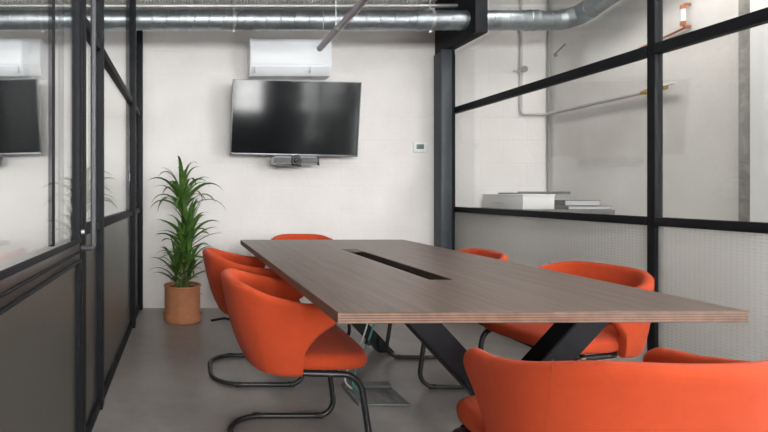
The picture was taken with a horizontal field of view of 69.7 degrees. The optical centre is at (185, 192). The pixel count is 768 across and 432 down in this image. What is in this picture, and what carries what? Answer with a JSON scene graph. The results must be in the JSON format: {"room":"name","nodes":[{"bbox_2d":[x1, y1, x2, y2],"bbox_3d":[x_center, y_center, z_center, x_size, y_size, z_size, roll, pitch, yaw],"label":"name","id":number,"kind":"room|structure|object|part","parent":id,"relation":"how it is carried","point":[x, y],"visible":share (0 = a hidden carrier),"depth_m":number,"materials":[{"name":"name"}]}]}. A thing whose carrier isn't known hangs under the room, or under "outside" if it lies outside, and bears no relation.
{"room":"office","nodes":[
{"label":"office","id":0,"kind":"room"},
{"bbox_2d":[70,0,142,431],"bbox_3d":[-0.445,-0.490,1.726,0.080,3.150,5.971,0,0,0],"label":"wall","id":1,"kind":"structure","parent":0,"point":[112,271],"depth_m":3.16,"materials":[{"name":"paint"}]},
{"bbox_2d":[0,0,95,431],"bbox_3d":[-0.418,-0.371,1.278,0.100,2.888,1.615,0,0,0],"label":"door","id":2,"kind":"structure","parent":1,"relation":"in","point":[41,295],"depth_m":1.68,"materials":[{"name":"paint"}]},
{"bbox_3d":[-0.450,0.629,1.278,0.008,0.712,1.495,0,0,0],"label":"frosted pane","id":3,"kind":"part","parent":2,"relation":"part of","materials":[{"name":"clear glass"}]},
{"bbox_3d":[-0.449,0.236,1.278,0.038,0.073,1.495,0,0,0],"label":"rail","id":4,"kind":"part","parent":2,"relation":"part of","materials":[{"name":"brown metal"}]},
{"bbox_3d":[-0.399,-0.570,2.050,0.062,1.613,0.022,0,0,0],"label":"pull handle","id":5,"kind":"part","parent":2,"relation":"part of","materials":[{"name":"grey paint"}]},
{"bbox_3d":[-0.457,-0.490,2.123,0.057,3.150,0.055,0,0,0],"label":"post","id":6,"kind":"part","parent":1,"relation":"part of","materials":[{"name":"metal"}]},
{"bbox_3d":[-0.450,0.605,2.325,0.008,0.850,0.350,0,0,0],"label":"frosted pane","id":7,"kind":"part","parent":1,"relation":"part of","materials":[{"name":"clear glass"}]},
{"bbox_3d":[-0.449,1.058,2.325,0.042,0.055,0.350,0,0,0],"label":"floor rail","id":8,"kind":"part","parent":1,"relation":"part of","materials":[{"name":"metal"}]},
{"bbox_3d":[-0.448,-0.735,2.325,0.044,0.045,0.350,0,0,0],"label":"rail","id":9,"kind":"part","parent":1,"relation":"part of","materials":[{"name":"metal"}]},
{"bbox_3d":[-0.448,0.158,2.325,0.044,0.045,0.350,0,0,0],"label":"rail","id":10,"kind":"part","parent":1,"relation":"part of","materials":[{"name":"metal"}]},
{"bbox_3d":[-0.447,-0.490,2.530,0.057,3.150,0.060,0,0,0],"label":"post","id":11,"kind":"part","parent":1,"relation":"part of","materials":[{"name":"metal"}]},
{"bbox_3d":[-0.450,0.605,3.285,0.008,0.850,1.450,0,0,0],"label":"frosted pane","id":12,"kind":"part","parent":1,"relation":"part of","materials":[{"name":"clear glass"}]},
{"bbox_3d":[-0.448,-0.735,3.285,0.044,0.045,1.450,0,0,0],"label":"rail","id":13,"kind":"part","parent":1,"relation":"part of","materials":[{"name":"metal"}]},
{"bbox_3d":[-0.448,0.158,3.285,0.044,0.045,1.450,0,0,0],"label":"rail","id":14,"kind":"part","parent":1,"relation":"part of","materials":[{"name":"metal"}]},
{"bbox_3d":[-0.449,1.058,3.285,0.042,0.055,1.450,0,0,0],"label":"floor rail","id":15,"kind":"part","parent":1,"relation":"part of","materials":[{"name":"metal"}]},
{"bbox_3d":[-0.450,-1.411,3.285,0.008,1.308,1.450,0,0,0],"label":"clear pane","id":16,"kind":"part","parent":1,"relation":"part of","materials":[{"name":"clear glass"}]},
{"bbox_3d":[-0.450,-0.288,3.285,0.008,0.847,1.450,0,0,0],"label":"clear pane","id":17,"kind":"part","parent":1,"relation":"part of","materials":[{"name":"clear glass"}]},
{"bbox_3d":[-0.431,-0.490,4.050,0.046,3.150,0.080,0,0,0],"label":"post","id":18,"kind":"part","parent":1,"relation":"part of","materials":[{"name":"metal"}]},
{"bbox_3d":[-0.450,0.605,4.360,0.008,0.850,0.540,0,0,0],"label":"frosted pane","id":19,"kind":"part","parent":1,"relation":"part of","materials":[{"name":"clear glass"}]},
{"bbox_3d":[-0.450,-1.036,4.360,0.008,0.558,0.540,0,0,0],"label":"clear pane","id":20,"kind":"part","parent":1,"relation":"part of","materials":[{"name":"clear glass"}]},
{"bbox_3d":[-0.450,-0.288,4.360,0.008,0.847,0.540,0,0,0],"label":"clear pane","id":21,"kind":"part","parent":1,"relation":"part of","materials":[{"name":"clear glass"}]},
{"bbox_3d":[-0.448,-0.735,4.360,0.044,0.045,0.540,0,0,0],"label":"rail","id":22,"kind":"part","parent":1,"relation":"part of","materials":[{"name":"metal"}]},
{"bbox_3d":[-0.449,1.058,4.360,0.042,0.055,0.540,0,0,0],"label":"floor rail","id":23,"kind":"part","parent":1,"relation":"part of","materials":[{"name":"metal"}]},
{"bbox_3d":[-0.432,-0.215,4.670,0.055,2.600,0.081,0,0,0],"label":"post","id":24,"kind":"part","parent":1,"relation":"part of","materials":[{"name":"metal"}]},
{"bbox_2d":[0,0,546,307],"bbox_3d":[-0.090,-0.490,4.790,7.420,3.150,0.150,0,0,0],"label":"wall","id":25,"kind":"structure","parent":0,"point":[385,192],"depth_m":4.71,"materials":[{"name":"white paint"}]},
{"bbox_2d":[0,39,46,79],"bbox_3d":[-1.680,-1.232,4.603,0.735,0.335,0.220,0,0,0],"label":"air conditioner","id":26,"kind":"object","parent":25,"relation":"attached to","point":[19,58],"visible":1,"depth_m":4.49,"materials":[{"name":"white plastic"}]},
{"bbox_3d":[-1.680,-1.261,4.497,0.723,0.208,0.009,0,0,0],"label":"panel","id":27,"kind":"part","parent":26,"relation":"part of","materials":[{"name":"white plastic"}]},
{"bbox_2d":[247,39,331,79],"bbox_3d":[0.945,-1.232,4.603,0.735,0.335,0.220,0,0,0],"label":"air conditioner","id":28,"kind":"object","parent":25,"relation":"attached to","point":[267,59],"visible":0.96,"depth_m":4.49,"materials":[{"name":"white plastic"}]},
{"bbox_3d":[0.945,-1.261,4.497,0.723,0.208,0.009,0,0,0],"label":"panel","id":29,"kind":"part","parent":28,"relation":"part of","materials":[{"name":"white plastic"}]},
{"bbox_2d":[414,142,425,151],"bbox_3d":[2.200,-0.430,4.704,0.112,0.096,0.020,0,0,0],"label":"thermostat","id":30,"kind":"object","parent":25,"relation":"attached to","point":[418,146],"visible":1,"depth_m":4.70,"materials":[{"name":"white plastic"}]},
{"bbox_2d":[472,207,614,213],"bbox_3d":[2.982,0.205,4.346,0.865,0.140,0.733,0,0,0],"label":"wall shelf","id":31,"kind":"object","parent":25,"relation":"attached to","point":[551,210],"visible":0.12,"depth_m":3.98,"materials":[{"name":"paint"}]},
{"bbox_2d":[483,194,554,208],"bbox_3d":[2.910,0.072,4.400,0.268,0.123,0.558,0,0,0],"label":"cardboard box","id":32,"kind":"object","parent":31,"relation":"on","point":[510,201],"visible":0.99,"depth_m":4.17,"materials":[{"name":"white cardboard"}]},
{"bbox_3d":[2.910,0.021,4.400,0.268,0.020,0.558,0,0,0],"label":"lid","id":33,"kind":"part","parent":32,"relation":"part of","materials":[{"name":"white cardboard"}]},
{"bbox_2d":[498,191,569,193],"bbox_3d":[3.030,-0.003,4.360,0.480,0.021,0.240,0,0,-6],"label":"flat tray","id":34,"kind":"object","parent":32,"relation":"on","point":[519,192],"visible":1,"depth_m":4.24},
{"bbox_2d":[554,205,610,209],"bbox_3d":[3.235,0.119,4.110,0.330,0.030,0.220,0,0,3],"label":"document folder","id":35,"kind":"object","parent":31,"relation":"on","point":[555,206],"visible":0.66,"depth_m":4.01,"materials":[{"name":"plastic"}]},
{"bbox_2d":[554,200,600,205],"bbox_3d":[3.225,0.081,4.140,0.280,0.045,0.160,0,0,3],"label":"document folder","id":36,"kind":"object","parent":35,"relation":"on","point":[556,202],"visible":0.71,"depth_m":4.07,"materials":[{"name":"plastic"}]},
{"bbox_2d":[547,0,548,190],"bbox_3d":[3.398,-0.965,4.693,0.020,2.180,0.019,0,0,0],"label":"conduit","id":37,"kind":"object","parent":25,"relation":"attached to","point":[547,0],"visible":0.48,"depth_m":4.69,"materials":[{"name":"grey metal"}]},
{"bbox_3d":[0.985,-0.655,4.660,0.500,0.240,0.108,0,0,0],"label":"television mount","id":38,"kind":"object","parent":25,"relation":"attached to","visible":0},
{"bbox_2d":[230,79,361,156],"bbox_3d":[0.987,-0.671,4.528,1.170,0.688,0.135,0,0,-2],"label":"television","id":39,"kind":"object","parent":38,"relation":"attached to","point":[269,117],"visible":0.98,"depth_m":4.50,"materials":[{"name":"black plastic"}]},
{"bbox_2d":[271,155,319,166],"bbox_3d":[0.988,-0.288,4.568,0.439,0.103,0.204,0,0,-3],"label":"camera","id":40,"kind":"object","parent":39,"relation":"attached to","point":[278,161],"visible":1,"depth_m":4.50,"materials":[{"name":"grey plastic"}]},
{"bbox_2d":[274,157,289,162],"bbox_3d":[0.862,-0.293,4.489,0.150,0.052,0.008,0,0,-3],"label":"speaker grille","id":41,"kind":"object","parent":40,"relation":"attached to","point":[276,159],"depth_m":4.49,"materials":[{"name":"grey"}]},
{"bbox_2d":[301,158,317,162],"bbox_3d":[1.112,-0.293,4.503,0.150,0.052,0.008,0,0,-3],"label":"speaker grille","id":42,"kind":"object","parent":40,"relation":"attached to","point":[303,160],"depth_m":4.50,"materials":[{"name":"grey"}]},
{"bbox_3d":[-1.900,-0.655,4.660,0.500,0.240,0.108,0,0,0],"label":"television mount","id":43,"kind":"object","parent":25,"relation":"attached to","visible":0},
{"bbox_2d":[0,78,41,154],"bbox_3d":[-1.899,-0.671,4.528,1.178,0.702,0.135,0,0,2],"label":"television","id":44,"kind":"object","parent":43,"relation":"attached to","point":[19,107],"visible":1,"depth_m":4.49,"materials":[{"name":"black plastic"}]},
{"bbox_2d":[92,308,530,431],"bbox_3d":[-0.090,1.135,-0.642,7.420,0.100,11.115,0,0,0],"label":"floor","id":45,"kind":"structure","parent":0,"point":[161,381],"depth_m":2.76,"materials":[{"name":"concrete"}]},
{"bbox_2d":[150,156,224,324],"bbox_3d":[0.012,0.389,4.234,0.674,1.392,0.690,0,0,0],"label":"potted palm","id":46,"kind":"object","parent":45,"relation":"on","point":[182,295],"visible":0.99,"depth_m":4.18,"materials":[{"name":"plant"}]},
{"bbox_3d":[-0.028,0.439,4.256,0.145,0.770,0.113,0,0,0],"label":"stem","id":47,"kind":"part","parent":46,"relation":"part of","materials":[{"name":"green plant"}]},
{"bbox_2d":[164,281,200,316],"bbox_3d":[-0.030,0.926,4.270,0.320,0.294,0.320,0,0,0],"label":"pot","id":48,"kind":"object","parent":46,"relation":"attached to","point":[182,299],"depth_m":4.14,"materials":[{"name":"ceramic"}]},
{"bbox_2d":[211,317,229,321],"bbox_3d":[0.417,1.075,4.244,0.410,0.020,0.097,0,0,5],"label":"chair leg","id":49,"kind":"object","parent":45,"relation":"on","point":[221,318],"visible":0.45,"depth_m":4.26,"materials":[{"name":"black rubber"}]},
{"bbox_2d":[202,247,303,386],"bbox_3d":[0.388,0.715,3.050,0.575,0.740,0.577,0,0,0],"label":"armchair","id":50,"kind":"object","parent":45,"relation":"on","point":[216,261],"visible":0.53,"depth_m":2.85,"materials":[{"name":"orange fabric"},{"name":"black metal"}]},
{"bbox_3d":[0.402,0.883,3.050,0.534,0.401,0.529,0,0,0],"label":"cantilever frame","id":51,"kind":"part","parent":50,"relation":"part of","materials":[{"name":"black metal"}]},
{"bbox_2d":[221,268,371,431],"bbox_3d":[0.439,0.715,2.155,0.575,0.740,0.577,0,0,0],"label":"armchair","id":52,"kind":"object","parent":45,"relation":"on","point":[277,334],"visible":0.87,"depth_m":1.91,"materials":[{"name":"orange fabric"},{"name":"black metal"}]},
{"bbox_3d":[0.453,0.883,2.155,0.534,0.401,0.529,0,0,0],"label":"cantilever frame","id":53,"kind":"part","parent":52,"relation":"part of","materials":[{"name":"black metal"}]},
{"bbox_3d":[0.485,0.645,2.155,0.482,0.072,0.504,0,0,0],"label":"seat","id":54,"kind":"part","parent":52,"relation":"part of","materials":[{"name":"orange fabric"}]},
{"bbox_2d":[271,234,350,335],"bbox_3d":[0.955,0.715,3.958,0.577,0.740,0.575,0,0,0],"label":"armchair","id":55,"kind":"object","parent":45,"relation":"on","point":[282,236],"visible":0.07,"depth_m":4.19,"materials":[{"name":"orange fabric"},{"name":"black metal"}]},
{"bbox_3d":[0.955,0.883,3.943,0.529,0.401,0.534,0,0,0],"label":"cantilever frame","id":56,"kind":"part","parent":55,"relation":"part of","materials":[{"name":"black metal"}]},
{"bbox_2d":[342,381,409,405],"bbox_3d":[1.010,1.072,2.680,0.265,0.027,0.266,0,0,-1],"label":"outlet box","id":57,"kind":"object","parent":45,"relation":"on","point":[379,393],"visible":0.84,"depth_m":2.68,"materials":[{"name":"metal"}]},
{"bbox_2d":[344,324,367,388],"bbox_3d":[0.976,0.764,2.792,0.204,0.624,0.051,0,0,-26],"label":"cable","id":58,"kind":"object","parent":57,"relation":"attached to","point":[347,384],"visible":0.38,"depth_m":2.78,"materials":[{"name":"grey plastic"}]},
{"bbox_2d":[352,324,374,391],"bbox_3d":[0.994,0.764,2.758,0.187,0.625,0.052,0,0,-30],"label":"cable","id":59,"kind":"object","parent":57,"relation":"attached to","point":[367,342],"visible":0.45,"depth_m":2.74,"materials":[{"name":"teal plastic"}]},
{"bbox_3d":[1.008,1.067,2.785,0.257,0.010,0.056,0,8,-1],"label":"lid","id":60,"kind":"part","parent":57,"relation":"part of","materials":[{"name":"metal"}]},
{"bbox_2d":[385,248,507,389],"bbox_3d":[1.575,0.715,3.010,0.575,0.740,0.577,0,0,2],"label":"armchair","id":61,"kind":"object","parent":45,"relation":"on","point":[477,251],"visible":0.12,"depth_m":2.97,"materials":[{"name":"orange fabric"},{"name":"black metal"}]},
{"bbox_3d":[1.560,0.883,3.010,0.534,0.401,0.529,0,0,2],"label":"cantilever frame","id":62,"kind":"part","parent":61,"relation":"part of","materials":[{"name":"black metal"}]},
{"bbox_2d":[240,240,747,428],"bbox_3d":[1.018,0.714,2.560,1.202,0.742,2.230,0,0,-1],"label":"conference table","id":63,"kind":"object","parent":45,"relation":"on","point":[421,287],"visible":0.94,"depth_m":1.69,"materials":[{"name":"brown wood"}]},
{"bbox_3d":[1.037,0.731,3.425,0.764,0.709,0.072,0,0,-1],"label":"leg","id":64,"kind":"part","parent":63,"relation":"part of","materials":[{"name":"grey metal"}]},
{"bbox_2d":[351,252,436,279],"bbox_3d":[1.003,0.408,2.519,0.092,0.088,1.079,0,0,-1],"label":"cable tray","id":65,"kind":"object","parent":63,"relation":"on","point":[369,255],"depth_m":2.48,"materials":[{"name":"black metal"}]},
{"bbox_3d":[1.065,0.731,1.685,0.764,0.709,0.072,0,0,-1],"label":"leg","id":66,"kind":"part","parent":63,"relation":"part of","materials":[{"name":"grey metal"}]},
{"bbox_3d":[1.065,0.731,1.685,0.764,0.709,0.076,0,0,-1],"label":"leg","id":67,"kind":"part","parent":63,"relation":"part of","materials":[{"name":"grey metal"}]},
{"bbox_2d":[478,261,654,359],"bbox_3d":[1.792,0.715,2.365,0.575,0.740,0.577,0,0,-11],"label":"armchair","id":68,"kind":"object","parent":45,"relation":"on","point":[623,340],"visible":0.35,"depth_m":2.24,"materials":[{"name":"orange fabric"},{"name":"black metal"}]},
{"bbox_3d":[1.778,0.883,2.363,0.534,0.401,0.529,0,0,-11],"label":"cantilever frame","id":69,"kind":"part","parent":68,"relation":"part of","materials":[{"name":"black metal"}]},
{"bbox_3d":[1.747,0.645,2.357,0.482,0.072,0.504,0,0,-11],"label":"seat","id":70,"kind":"part","parent":68,"relation":"part of","materials":[{"name":"orange fabric"}]},
{"bbox_2d":[452,347,767,431],"bbox_3d":[1.050,0.715,1.276,0.577,0.740,0.575,0,0,0],"label":"armchair","id":71,"kind":"object","parent":45,"relation":"on","point":[671,390],"visible":1,"depth_m":1.04,"materials":[{"name":"orange fabric"},{"name":"black metal"}]},
{"bbox_3d":[1.050,0.883,1.290,0.529,0.401,0.534,0,0,0],"label":"cantilever frame","id":72,"kind":"part","parent":71,"relation":"part of","materials":[{"name":"black metal"}]},
{"bbox_3d":[1.050,0.645,1.322,0.504,0.072,0.482,0,0,0],"label":"seat","id":73,"kind":"part","parent":71,"relation":"part of","materials":[{"name":"orange fabric"}]},
{"bbox_2d":[434,0,487,249],"bbox_3d":[2.373,-0.490,4.381,0.145,3.150,0.662,0,0,0],"label":"column","id":74,"kind":"structure","parent":0,"point":[447,42],"depth_m":4.50,"materials":[{"name":"black metal"}]},
{"bbox_2d":[0,0,437,9],"bbox_3d":[-0.604,-1.816,4.500,5.893,0.328,0.196,0,0,0],"label":"flexible duct","id":75,"kind":"object","parent":74,"relation":"attached to","point":[1,1],"visible":0.48,"depth_m":4.43,"materials":[{"name":"metal"}]},
{"bbox_2d":[0,4,457,7],"bbox_3d":[-0.620,-1.616,4.317,5.920,0.022,0.035,0,0,0],"label":"rail","id":76,"kind":"object","parent":74,"relation":"attached to","point":[1,5],"visible":0.8,"depth_m":4.30,"materials":[{"name":"silver metal"}]},
{"bbox_3d":[2.395,-1.683,4.381,0.100,0.765,0.662,0,0,0],"label":"beam plate","id":77,"kind":"part","parent":74,"relation":"part of","materials":[{"name":"paint"}]},
{"bbox_2d":[454,0,767,361],"bbox_3d":[2.458,-0.490,1.655,0.075,3.150,6.111,0,0,0],"label":"wall","id":78,"kind":"structure","parent":0,"point":[719,262],"depth_m":2.59,"materials":[{"name":"glass"}]},
{"bbox_3d":[2.446,1.060,3.632,0.048,0.050,1.995,0,0,0],"label":"floor rail","id":79,"kind":"part","parent":78,"relation":"part of","materials":[{"name":"metal"}]},
{"bbox_3d":[2.446,-0.748,3.632,0.048,0.055,1.995,0,0,0],"label":"rail","id":80,"kind":"part","parent":78,"relation":"part of","materials":[{"name":"metal"}]},
{"bbox_3d":[2.446,0.147,3.632,0.048,0.045,1.995,0,0,0],"label":"rail","id":81,"kind":"part","parent":78,"relation":"part of","materials":[{"name":"metal"}]},
{"bbox_3d":[2.450,0.603,3.632,0.008,0.865,1.995,0,0,0],"label":"frosted pane","id":82,"kind":"part","parent":78,"relation":"part of","materials":[{"name":"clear glass"}]},
{"bbox_3d":[2.448,-0.490,2.612,0.040,3.150,0.045,0,0,0],"label":"post","id":83,"kind":"part","parent":78,"relation":"part of","materials":[{"name":"metal"}]},
{"bbox_3d":[2.446,-0.748,1.617,0.048,0.055,1.945,0,0,0],"label":"rail","id":84,"kind":"part","parent":78,"relation":"part of","materials":[{"name":"metal"}]},
{"bbox_3d":[2.446,0.147,1.617,0.048,0.045,1.945,0,0,0],"label":"rail","id":85,"kind":"part","parent":78,"relation":"part of","materials":[{"name":"metal"}]},
{"bbox_3d":[2.450,0.603,1.617,0.008,0.865,1.945,0,0,0],"label":"frosted pane","id":86,"kind":"part","parent":78,"relation":"part of","materials":[{"name":"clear glass"}]},
{"bbox_2d":[549,0,737,220],"bbox_3d":[3.495,-0.490,3.822,0.150,3.150,1.785,0,0,0],"label":"wall","id":87,"kind":"structure","parent":0,"point":[599,151],"depth_m":3.77,"materials":[{"name":"paint"}]},
{"bbox_2d":[553,44,565,56],"bbox_3d":[3.401,-1.298,4.552,0.034,0.078,0.170,0,0,3],"label":"wall bracket","id":88,"kind":"object","parent":87,"relation":"attached to","point":[563,45],"visible":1,"depth_m":4.55,"materials":[{"name":"grey metal"}]},
{"bbox_2d":[513,0,676,115],"bbox_3d":[3.233,-1.380,4.082,0.371,1.310,1.264,0,0,0],"label":"pipe","id":89,"kind":"object","parent":87,"relation":"attached to","point":[522,69],"visible":0.89,"depth_m":4.64,"materials":[{"name":"grey metal"}]},
{"bbox_3d":[3.375,-0.761,3.500,0.024,0.012,0.100,0,0,0],"label":"valve lever","id":90,"kind":"part","parent":89,"relation":"part of","materials":[{"name":"white plastic"}]},
{"bbox_2d":[639,3,690,47],"bbox_3d":[3.385,-1.183,3.563,0.064,0.213,0.376,0,0,0],"label":"pipe fitting","id":91,"kind":"object","parent":87,"relation":"attached to","point":[683,6],"visible":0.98,"depth_m":3.39,"materials":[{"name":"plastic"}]},
{"bbox_2d":[738,0,749,221],"bbox_3d":[3.419,-0.490,2.945,0.010,3.150,0.290,0,0,0],"label":"trim","id":92,"kind":"structure","parent":87,"relation":"attached to","point":[743,5],"depth_m":3.06,"materials":[{"name":"grey metal"}]},
{"bbox_2d":[750,0,767,221],"bbox_3d":[3.438,-0.490,2.490,0.265,3.150,0.880,0,0,0],"label":"pier","id":93,"kind":"object","parent":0,"point":[758,35],"depth_m":2.89,"materials":[{"name":"white paint"}]},
{"bbox_3d":[-0.090,-2.125,-0.665,7.320,0.120,10.970,0,0,0],"label":"ceiling","id":94,"kind":"structure","parent":0,"visible":0},
{"bbox_2d":[0,0,619,32],"bbox_3d":[-0.126,-1.706,3.085,6.945,0.718,2.399,0,0,0],"label":"ventilation duct","id":95,"kind":"object","parent":94,"relation":"hanging from","point":[585,11],"visible":0.89,"depth_m":4.13,"materials":[{"name":"metal"}]},
{"bbox_2d":[317,0,369,50],"bbox_3d":[1.115,-1.620,2.632,0.059,0.890,3.075,0,0,0],"label":"tube","id":96,"kind":"object","parent":94,"relation":"hanging from","point":[360,4],"visible":1,"depth_m":3.58,"materials":[{"name":"grey metal"}]}
]}

